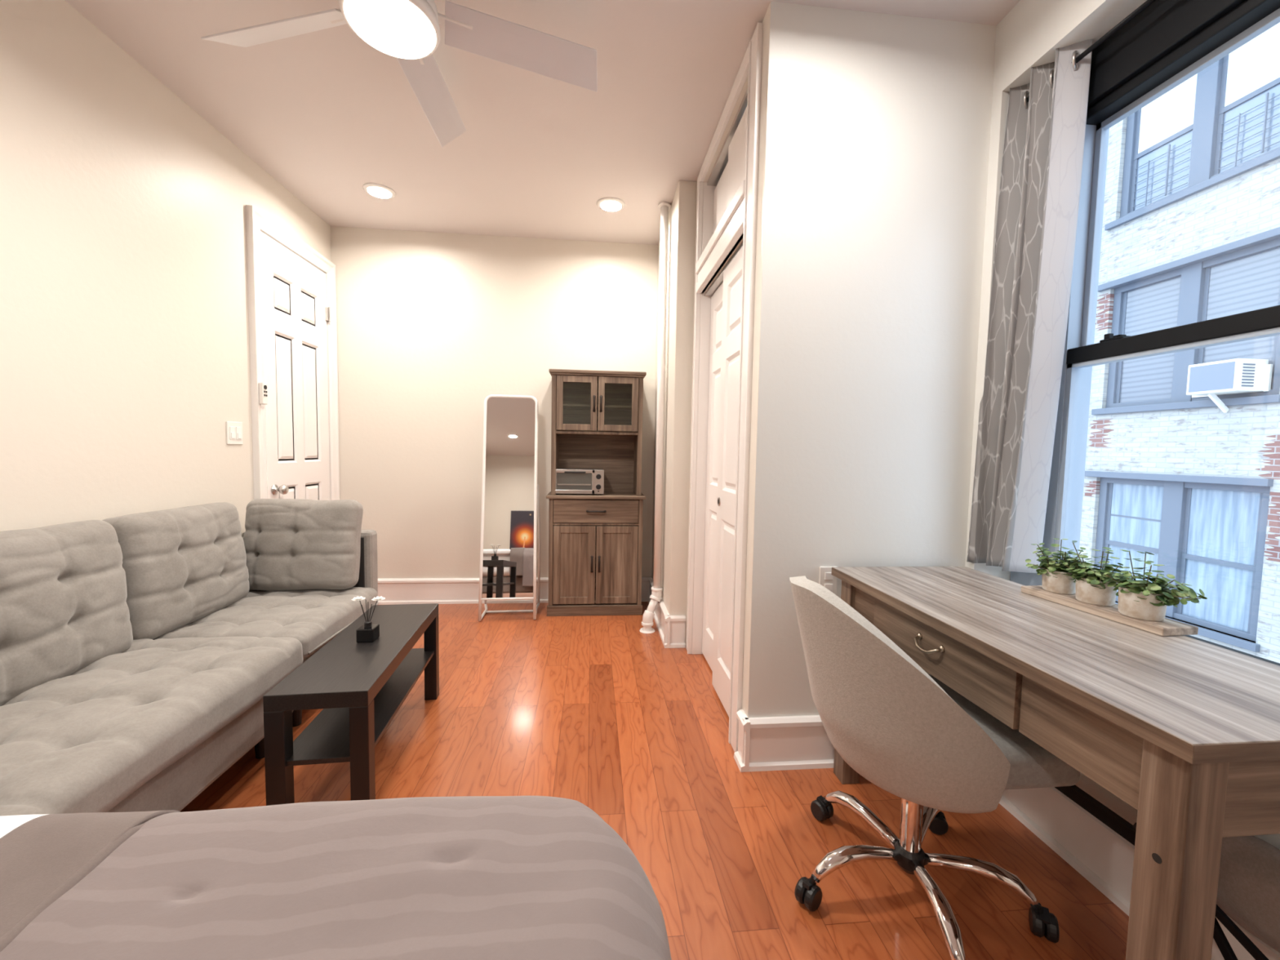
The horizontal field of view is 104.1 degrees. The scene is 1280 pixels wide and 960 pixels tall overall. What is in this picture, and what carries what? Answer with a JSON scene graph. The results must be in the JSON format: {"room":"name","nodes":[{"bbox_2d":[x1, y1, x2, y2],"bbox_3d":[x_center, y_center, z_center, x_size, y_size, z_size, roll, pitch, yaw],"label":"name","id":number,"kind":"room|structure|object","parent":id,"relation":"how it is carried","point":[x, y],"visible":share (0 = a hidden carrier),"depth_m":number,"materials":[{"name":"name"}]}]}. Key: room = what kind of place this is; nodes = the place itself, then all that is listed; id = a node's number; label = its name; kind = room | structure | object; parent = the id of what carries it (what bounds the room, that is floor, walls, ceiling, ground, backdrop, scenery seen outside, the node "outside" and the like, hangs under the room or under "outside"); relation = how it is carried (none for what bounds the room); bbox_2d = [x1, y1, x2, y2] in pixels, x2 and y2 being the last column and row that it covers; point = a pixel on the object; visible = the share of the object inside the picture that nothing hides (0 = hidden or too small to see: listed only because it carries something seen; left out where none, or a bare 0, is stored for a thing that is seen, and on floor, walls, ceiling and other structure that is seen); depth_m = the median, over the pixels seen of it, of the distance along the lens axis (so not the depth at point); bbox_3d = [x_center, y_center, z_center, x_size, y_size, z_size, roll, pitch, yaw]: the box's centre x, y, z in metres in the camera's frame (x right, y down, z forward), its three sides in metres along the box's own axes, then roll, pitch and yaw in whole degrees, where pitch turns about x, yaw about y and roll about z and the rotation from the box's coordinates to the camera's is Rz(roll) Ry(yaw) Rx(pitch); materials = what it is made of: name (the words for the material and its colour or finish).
{"room":"studio apartment","nodes":[
{"label":"studio apartment","id":0,"kind":"room"},
{"bbox_2d":[0,0,330,535],"bbox_3d":[-1.976,-0.227,0.099,0.120,2.770,7.200,1,3,-5],"label":"wall","id":1,"kind":"structure","parent":0,"point":[125,365],"depth_m":1.98,"materials":[{"name":"beige paint"}]},
{"bbox_2d":[226,421,243,444],"bbox_3d":[-2.155,-0.249,2.658,0.013,0.120,0.116,1,3,-5],"label":"light switch","id":2,"kind":"object","parent":1,"relation":"attached to","point":[233,429],"visible":1,"depth_m":2.65,"materials":[{"name":"white plastic"}]},
{"bbox_2d":[245,204,339,500],"bbox_3d":[-2.200,-0.283,3.245,0.034,2.496,0.892,1,3,-5],"label":"trim","id":3,"kind":"structure","parent":1,"relation":"attached to","point":[257,221],"depth_m":2.86,"materials":[{"name":"white wood"}]},
{"bbox_2d":[258,382,267,404],"bbox_3d":[-2.127,-0.489,2.821,0.024,0.120,0.044,1,3,-5],"label":"remote control","id":4,"kind":"object","parent":3,"relation":"attached to","point":[263,388],"visible":1,"depth_m":2.81,"materials":[{"name":"white plastic"}]},
{"bbox_2d":[260,231,330,500],"bbox_3d":[-2.185,-0.241,3.255,0.104,2.390,0.712,1,3,-5],"label":"door","id":5,"kind":"structure","parent":1,"relation":"in","point":[278,261],"depth_m":3.18,"materials":[{"name":"white paint"}]},
{"bbox_2d":[330,226,657,578],"bbox_3d":[-0.481,-0.430,3.913,3.820,2.770,0.120,1,3,-5],"label":"wall","id":6,"kind":"structure","parent":0,"point":[431,326],"depth_m":3.76,"materials":[{"name":"beige paint"}]},
{"bbox_2d":[377,577,649,604],"bbox_3d":[-1.093,0.854,3.858,2.383,0.192,0.032,1,3,-5],"label":"baseboard","id":7,"kind":"structure","parent":6,"relation":"attached to","point":[400,590],"depth_m":3.81,"materials":[{"name":"white wood"}]},
{"bbox_2d":[65,0,1020,244],"bbox_3d":[-0.109,-1.647,0.190,3.820,0.120,7.440,1,3,-5],"label":"ceiling","id":8,"kind":"structure","parent":0,"point":[327,113],"depth_m":2.29,"materials":[{"name":"white paint"}]},
{"bbox_2d":[362,182,395,199],"bbox_3d":[-1.611,-1.783,3.087,0.184,0.010,0.184,1,3,-5],"label":"recessed light","id":9,"kind":"object","parent":8,"relation":"in","point":[380,191],"visible":1,"depth_m":3.08,"materials":[{"name":"white metal"}]},
{"bbox_2d":[200,0,597,146],"bbox_3d":[-0.793,-1.545,1.602,1.314,0.278,1.277,1,3,-5],"label":"ceiling fan","id":10,"kind":"object","parent":8,"relation":"hanging from","point":[408,31],"visible":1,"depth_m":1.67,"materials":[{"name":"white metal"}]},
{"bbox_2d":[343,0,435,58],"bbox_3d":[-0.775,-1.429,1.558,0.268,0.052,0.268,1,3,-5],"label":"lamp","id":11,"kind":"object","parent":10,"relation":"attached to","point":[398,28],"depth_m":1.54,"materials":[{"name":"white glass"}]},
{"bbox_2d":[596,196,625,211],"bbox_3d":[-0.186,-1.765,3.204,0.184,0.010,0.184,1,3,-5],"label":"recessed light","id":12,"kind":"object","parent":8,"relation":"in","point":[609,203],"visible":1,"depth_m":3.20,"materials":[{"name":"white metal"}]},
{"bbox_2d":[180,601,1128,959],"bbox_3d":[-0.161,1.238,0.363,3.820,0.120,7.440,1,3,-5],"label":"floor","id":13,"kind":"structure","parent":0,"point":[595,712],"depth_m":1.73,"materials":[{"name":"brown wood"}]},
{"bbox_2d":[0,813,48,838],"bbox_3d":[-0.939,0.853,0.251,1.946,0.633,1.095,1,3,-5],"label":"bed","id":14,"kind":"object","parent":13,"relation":"on","point":[7,823],"visible":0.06,"depth_m":0.75,"materials":[{"name":"fabric"}]},
{"bbox_2d":[0,795,671,959],"bbox_3d":[-0.385,0.762,0.292,0.936,0.471,1.189,1,3,-5],"label":"comforter","id":15,"kind":"object","parent":14,"relation":"on","point":[464,877],"visible":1,"depth_m":0.64,"materials":[{"name":"grey fabric"}]},
{"bbox_2d":[0,529,378,816],"bbox_3d":[-1.697,0.699,1.864,0.775,0.720,2.000,1,3,-5],"label":"sofa","id":16,"kind":"object","parent":13,"relation":"on","point":[149,726],"visible":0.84,"depth_m":1.49,"materials":[{"name":"grey fabric"}]},
{"bbox_2d":[0,520,133,706],"bbox_3d":[-1.921,0.409,1.519,0.225,0.510,0.681,1,3,-5],"label":"cushion","id":17,"kind":"object","parent":16,"relation":"on","point":[64,607],"visible":0.9,"depth_m":1.58,"materials":[{"name":"grey fabric"}]},
{"bbox_2d":[0,636,302,816],"bbox_3d":[-1.642,0.704,1.423,0.750,0.172,1.112,1,3,-5],"label":"seat cushion","id":18,"kind":"object","parent":16,"relation":"on","point":[93,738],"depth_m":1.38,"materials":[{"name":"grey fabric"}]},
{"bbox_2d":[101,502,249,639],"bbox_3d":[-1.984,0.368,2.174,0.227,0.498,0.625,1,3,-5],"label":"cushion","id":19,"kind":"object","parent":16,"relation":"on","point":[183,566],"visible":0.74,"depth_m":2.05,"materials":[{"name":"grey fabric"}]},
{"bbox_2d":[152,586,377,659],"bbox_3d":[-1.745,0.654,2.344,0.720,0.154,0.749,1,3,-5],"label":"seat cushion","id":20,"kind":"object","parent":16,"relation":"on","point":[313,617],"depth_m":2.22,"materials":[{"name":"grey fabric"}]},
{"bbox_2d":[243,498,363,591],"bbox_3d":[-1.778,0.339,2.630,0.562,0.476,0.222,1,3,-5],"label":"cushion","id":21,"kind":"object","parent":16,"relation":"on","point":[290,544],"visible":0.91,"depth_m":2.56,"materials":[{"name":"grey fabric"}]},
{"bbox_2d":[262,603,439,805],"bbox_3d":[-1.047,0.841,1.950,0.292,0.450,0.874,1,3,-9],"label":"coffee table","id":22,"kind":"object","parent":13,"relation":"on","point":[360,688],"visible":0.86,"depth_m":1.63,"materials":[{"name":"black wood"}]},
{"bbox_2d":[286,648,434,766],"bbox_3d":[-1.042,0.836,1.951,0.262,0.016,0.854,1,3,-9],"label":"shelf","id":23,"kind":"object","parent":22,"relation":"attached to","point":[326,740],"depth_m":1.72,"materials":[{"name":"black wood"}]},
{"bbox_2d":[351,595,385,642],"bbox_3d":[-1.047,0.534,1.923,0.119,0.166,0.065,1,3,-5],"label":"reed diffuser","id":24,"kind":"object","parent":22,"relation":"on","point":[367,632],"visible":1,"depth_m":1.91,"materials":[{"name":"black glass"}]},
{"bbox_2d":[351,595,365,600],"bbox_3d":[-1.082,0.456,1.919,0.047,0.011,0.048,1,3,-5],"label":"flower","id":25,"kind":"object","parent":24,"relation":"on","point":[357,598],"depth_m":1.92,"materials":[{"name":"white plant"}]},
{"bbox_2d":[355,620,379,642],"bbox_3d":[-1.048,0.581,1.924,0.062,0.072,0.062,1,3,-5],"label":"bottle","id":26,"kind":"object","parent":24,"relation":"on","point":[367,633],"depth_m":1.90,"materials":[{"name":"black glass"}]},
{"bbox_2d":[371,595,385,600],"bbox_3d":[-1.011,0.458,1.930,0.047,0.011,0.048,1,3,-5],"label":"flower","id":27,"kind":"object","parent":24,"relation":"on","point":[378,598],"depth_m":1.93,"materials":[{"name":"white plant"}]},
{"bbox_2d":[478,394,540,621],"bbox_3d":[-0.923,0.182,3.548,0.411,1.570,0.293,1,3,-7],"label":"mirror","id":28,"kind":"object","parent":13,"relation":"on","point":[510,493],"visible":1,"depth_m":3.51,"materials":[{"name":"white mirror"}]},
{"bbox_2d":[546,368,646,616],"bbox_3d":[-0.325,0.095,3.709,0.706,1.752,0.369,1,3,-5],"label":"pantry cabinet","id":29,"kind":"object","parent":13,"relation":"on","point":[597,420],"visible":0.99,"depth_m":3.59,"materials":[{"name":"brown wood"}]},
{"bbox_2d":[546,491,645,499],"bbox_3d":[-0.326,0.114,3.717,0.706,0.023,0.355,1,3,-5],"label":"countertop","id":30,"kind":"structure","parent":29,"relation":"on","point":[606,495],"depth_m":3.56,"materials":[{"name":"brown wood"}]},
{"bbox_2d":[555,468,604,495],"bbox_3d":[-0.449,0.011,3.677,0.360,0.184,0.260,1,3,-5],"label":"toaster oven","id":31,"kind":"object","parent":30,"relation":"on","point":[568,481],"visible":1,"depth_m":3.57,"materials":[{"name":"grey metal"}]},
{"bbox_2d":[563,404,631,410],"bbox_3d":[-0.317,-0.539,3.706,0.580,0.014,0.270,1,3,-5],"label":"shelf","id":32,"kind":"object","parent":29,"relation":"attached to","point":[566,406],"depth_m":3.65,"materials":[{"name":"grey wood"}]},
{"bbox_2d":[639,201,671,633],"bbox_3d":[0.102,-0.380,3.254,0.170,2.768,0.104,-1,4,-30],"label":"pipe","id":33,"kind":"object","parent":13,"relation":"on","point":[656,590],"visible":1,"depth_m":3.26,"materials":[{"name":"white"}]},
{"bbox_2d":[789,575,1079,959],"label":"desk chair","id":34,"kind":"object","parent":13,"relation":"on","point":[899,726],"visible":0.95,"depth_m":1.18,"materials":[{"name":"fabric"}]},
{"bbox_2d":[831,566,1279,959],"bbox_3d":[1.019,0.749,1.343,0.526,0.780,1.121,1,3,-5],"label":"desk","id":35,"kind":"object","parent":13,"relation":"on","point":[1184,731],"visible":0.9,"depth_m":0.94,"materials":[{"name":"brown wood"}]},
{"bbox_2d":[1021,585,1198,635],"bbox_3d":[1.262,0.350,1.375,0.104,0.020,0.374,1,3,-9],"label":"tray","id":36,"kind":"object","parent":35,"relation":"on","point":[1167,627],"visible":0.77,"depth_m":1.29,"materials":[{"name":"brown wood"}]},
{"bbox_2d":[1025,538,1086,594],"bbox_3d":[1.253,0.251,1.502,0.149,0.162,0.137,4,4,37],"label":"potted plant","id":37,"kind":"object","parent":36,"relation":"on","point":[1055,579],"visible":0.77,"depth_m":1.47,"materials":[{"name":"green plant"}]},
{"bbox_2d":[1062,540,1123,606],"bbox_3d":[1.264,0.257,1.387,0.143,0.164,0.132,-1,4,-31],"label":"potted plant","id":38,"kind":"object","parent":36,"relation":"on","point":[1090,587],"visible":0.9,"depth_m":1.36,"materials":[{"name":"green plant"}]},
{"bbox_2d":[1101,549,1207,621],"bbox_3d":[1.275,0.265,1.253,0.136,0.164,0.191,1,3,-5],"label":"potted plant","id":39,"kind":"object","parent":36,"relation":"on","point":[1144,599],"visible":1,"depth_m":1.23,"materials":[{"name":"green plant"}]},
{"bbox_2d":[1132,822,1268,959],"bbox_3d":[1.208,0.960,1.055,0.041,0.411,0.324,1,3,-5],"label":"folding stand","id":40,"kind":"object","parent":13,"relation":"on","point":[1225,948],"visible":0.19,"depth_m":1.02,"materials":[{"name":"black metal"}]},
{"bbox_2d":[1216,835,1279,952],"bbox_3d":[1.257,0.828,1.064,0.067,0.198,0.307,1,3,-5],"label":"bag","id":41,"kind":"object","parent":40,"relation":"on","point":[1248,891],"visible":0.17,"depth_m":1.01,"materials":[{"name":"grey fabric"}]},
{"bbox_2d":[651,180,697,644],"bbox_3d":[0.366,-0.388,3.468,0.417,2.770,0.930,1,3,-5],"label":"wall","id":42,"kind":"structure","parent":0,"point":[682,229],"depth_m":3.02,"materials":[{"name":"beige paint"}]},
{"bbox_2d":[647,577,670,648],"bbox_3d":[0.121,0.897,3.508,0.032,0.192,0.962,1,3,-5],"label":"baseboard","id":43,"kind":"structure","parent":42,"relation":"attached to","point":[660,611],"depth_m":3.27,"materials":[{"name":"white wood"}]},
{"bbox_2d":[663,615,685,648],"bbox_3d":[0.213,0.926,3.051,0.129,0.192,0.032,1,3,-5],"label":"baseboard","id":44,"kind":"structure","parent":42,"relation":"attached to","point":[677,623],"depth_m":3.05,"materials":[{"name":"white wood"}]},
{"bbox_2d":[691,2,770,716],"bbox_3d":[0.420,-0.324,2.415,0.090,2.770,1.180,1,3,-5],"label":"wall","id":45,"kind":"structure","parent":0,"point":[766,20],"depth_m":1.86,"materials":[{"name":"beige paint"}]},
{"bbox_2d":[702,281,723,671],"bbox_3d":[0.417,0.005,2.654,0.022,2.055,0.476,1,3,-5],"label":"door","id":46,"kind":"structure","parent":45,"relation":"in","point":[716,313],"depth_m":2.76,"materials":[{"name":"white paint"}]},
{"bbox_2d":[695,180,745,293],"bbox_3d":[0.381,-1.109,2.378,0.054,0.160,0.890,1,3,-5],"label":"trim","id":47,"kind":"structure","parent":45,"relation":"attached to","point":[730,228],"depth_m":2.27,"materials":[{"name":"white wood"}]},
{"bbox_2d":[712,161,728,233],"bbox_3d":[0.442,-1.405,2.579,0.020,0.400,0.455,1,3,-5],"label":"door","id":48,"kind":"structure","parent":45,"relation":"in","point":[720,202],"depth_m":2.64,"materials":[{"name":"white paint"}]},
{"bbox_2d":[704,240,742,296],"bbox_3d":[0.438,-1.019,2.389,0.065,0.015,0.882,1,3,-5],"label":"trim","id":49,"kind":"structure","parent":45,"relation":"attached to","point":[718,280],"depth_m":2.56,"materials":[{"name":"white wood"}]},
{"bbox_2d":[685,22,763,752],"bbox_3d":[0.405,-0.324,2.429,0.116,2.768,1.060,1,3,-5],"label":"trim","id":50,"kind":"structure","parent":45,"relation":"attached to","point":[751,64],"depth_m":2.01,"materials":[{"name":"white wood"}]},
{"bbox_2d":[711,245,742,716],"bbox_3d":[0.421,0.030,2.248,0.035,2.055,0.476,1,3,-5],"label":"door","id":51,"kind":"structure","parent":45,"relation":"in","point":[732,274],"depth_m":2.32,"materials":[{"name":"white paint"}]},
{"bbox_2d":[706,88,747,186],"bbox_3d":[0.449,-1.626,2.352,0.065,0.019,0.882,1,3,-5],"label":"trim","id":52,"kind":"structure","parent":45,"relation":"attached to","point":[722,161],"depth_m":2.48,"materials":[{"name":"white wood"}]},
{"bbox_2d":[726,106,746,208],"bbox_3d":[0.452,-1.380,2.164,0.020,0.400,0.475,1,3,-5],"label":"door","id":53,"kind":"structure","parent":45,"relation":"in","point":[737,147],"depth_m":2.24,"materials":[{"name":"white paint"}]},
{"bbox_2d":[733,709,750,772],"bbox_3d":[0.391,0.998,1.915,0.032,0.192,0.092,1,3,-5],"label":"baseboard","id":54,"kind":"structure","parent":45,"relation":"attached to","point":[744,767],"depth_m":1.88,"materials":[{"name":"white wood"}]},
{"bbox_2d":[747,0,996,717],"bbox_3d":[0.860,-0.285,1.911,0.869,2.770,0.091,1,3,-5],"label":"wall","id":55,"kind":"structure","parent":0,"point":[878,126],"depth_m":1.84,"materials":[{"name":"white paint"}]},
{"bbox_2d":[741,715,834,771],"bbox_3d":[0.822,1.005,1.926,0.870,0.192,0.032,1,3,-5],"label":"baseboard","id":56,"kind":"structure","parent":55,"relation":"attached to","point":[788,742],"depth_m":1.90,"materials":[{"name":"white wood"}]},
{"bbox_2d":[818,566,837,595],"bbox_3d":[0.713,0.385,1.889,0.070,0.114,0.009,1,3,-5],"label":"wall outlet","id":57,"kind":"object","parent":55,"relation":"attached to","point":[827,580],"visible":0.67,"depth_m":1.89,"materials":[{"name":"white plastic"}]},
{"bbox_2d":[824,583,832,591],"bbox_3d":[0.713,0.407,1.887,0.032,0.028,0.003,1,3,-5],"label":"socket","id":58,"kind":"object","parent":57,"relation":"attached to","point":[829,586],"depth_m":1.89,"materials":[{"name":"white plastic"}]},
{"bbox_2d":[824,572,833,579],"bbox_3d":[0.714,0.363,1.885,0.032,0.028,0.003,1,3,-5],"label":"socket","id":59,"kind":"object","parent":57,"relation":"attached to","point":[828,575],"depth_m":1.88,"materials":[{"name":"white plastic"}]},
{"bbox_2d":[964,0,1279,849],"bbox_3d":[1.658,-0.125,-0.509,0.300,2.770,5.290,1,3,-5],"label":"wall","id":60,"kind":"structure","parent":0,"point":[1029,35],"depth_m":1.72,"materials":[{"name":"white paint"}]},
{"bbox_2d":[1026,0,1155,102],"bbox_3d":[1.411,-1.308,1.264,0.028,0.028,1.085,1,3,-5],"label":"curtain rod","id":61,"kind":"object","parent":60,"relation":"attached to","point":[1148,2],"visible":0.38,"depth_m":1.46,"materials":[{"name":"black metal"}]},
{"bbox_2d":[966,39,1093,573],"bbox_3d":[1.345,-0.537,1.739,0.131,1.720,0.257,1,3,-5],"label":"curtain","id":62,"kind":"object","parent":61,"relation":"hanging from","point":[1043,148],"visible":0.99,"depth_m":1.72,"materials":[{"name":"grey patterned fabric"},{"name":"white lining fabric"},{"name":"metal grommets"}]},
{"bbox_2d":[999,786,1279,959],"bbox_3d":[1.479,1.166,-0.546,0.032,0.192,5.090,1,3,-5],"label":"baseboard","id":63,"kind":"structure","parent":60,"relation":"attached to","point":[1104,858],"depth_m":1.44,"materials":[{"name":"white wood"}]},
{"bbox_2d":[1009,0,1279,666],"bbox_3d":[1.520,-0.448,1.327,0.130,1.829,1.081,1,3,-5],"label":"window","id":64,"kind":"structure","parent":60,"relation":"in","point":[1169,42],"depth_m":1.53,"materials":[{"name":"grey metal"}]},
{"label":"outside","id":65,"kind":"structure","parent":0,"visible":0},
{"bbox_2d":[1078,22,1279,662],"bbox_3d":[7.093,-2.073,6.587,0.470,18.000,20.000,1,3,-5],"label":"brick building","id":66,"kind":"structure","parent":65,"point":[1191,226],"depth_m":6.26,"materials":[{"name":"white brick"}]},
{"bbox_2d":[1186,358,1272,413],"bbox_3d":[6.859,-1.092,5.941,0.396,0.579,0.720,1,3,-5],"label":"air conditioner","id":67,"kind":"object","parent":66,"relation":"attached to","point":[1212,380],"visible":1,"depth_m":5.70,"materials":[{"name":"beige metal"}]},
{"bbox_2d":[1188,361,1235,392],"bbox_3d":[6.674,-1.199,5.836,0.006,0.300,0.420,1,3,-5],"label":"grille","id":68,"kind":"object","parent":67,"relation":"attached to","point":[1214,376],"depth_m":5.82,"materials":[{"name":"white plastic"}]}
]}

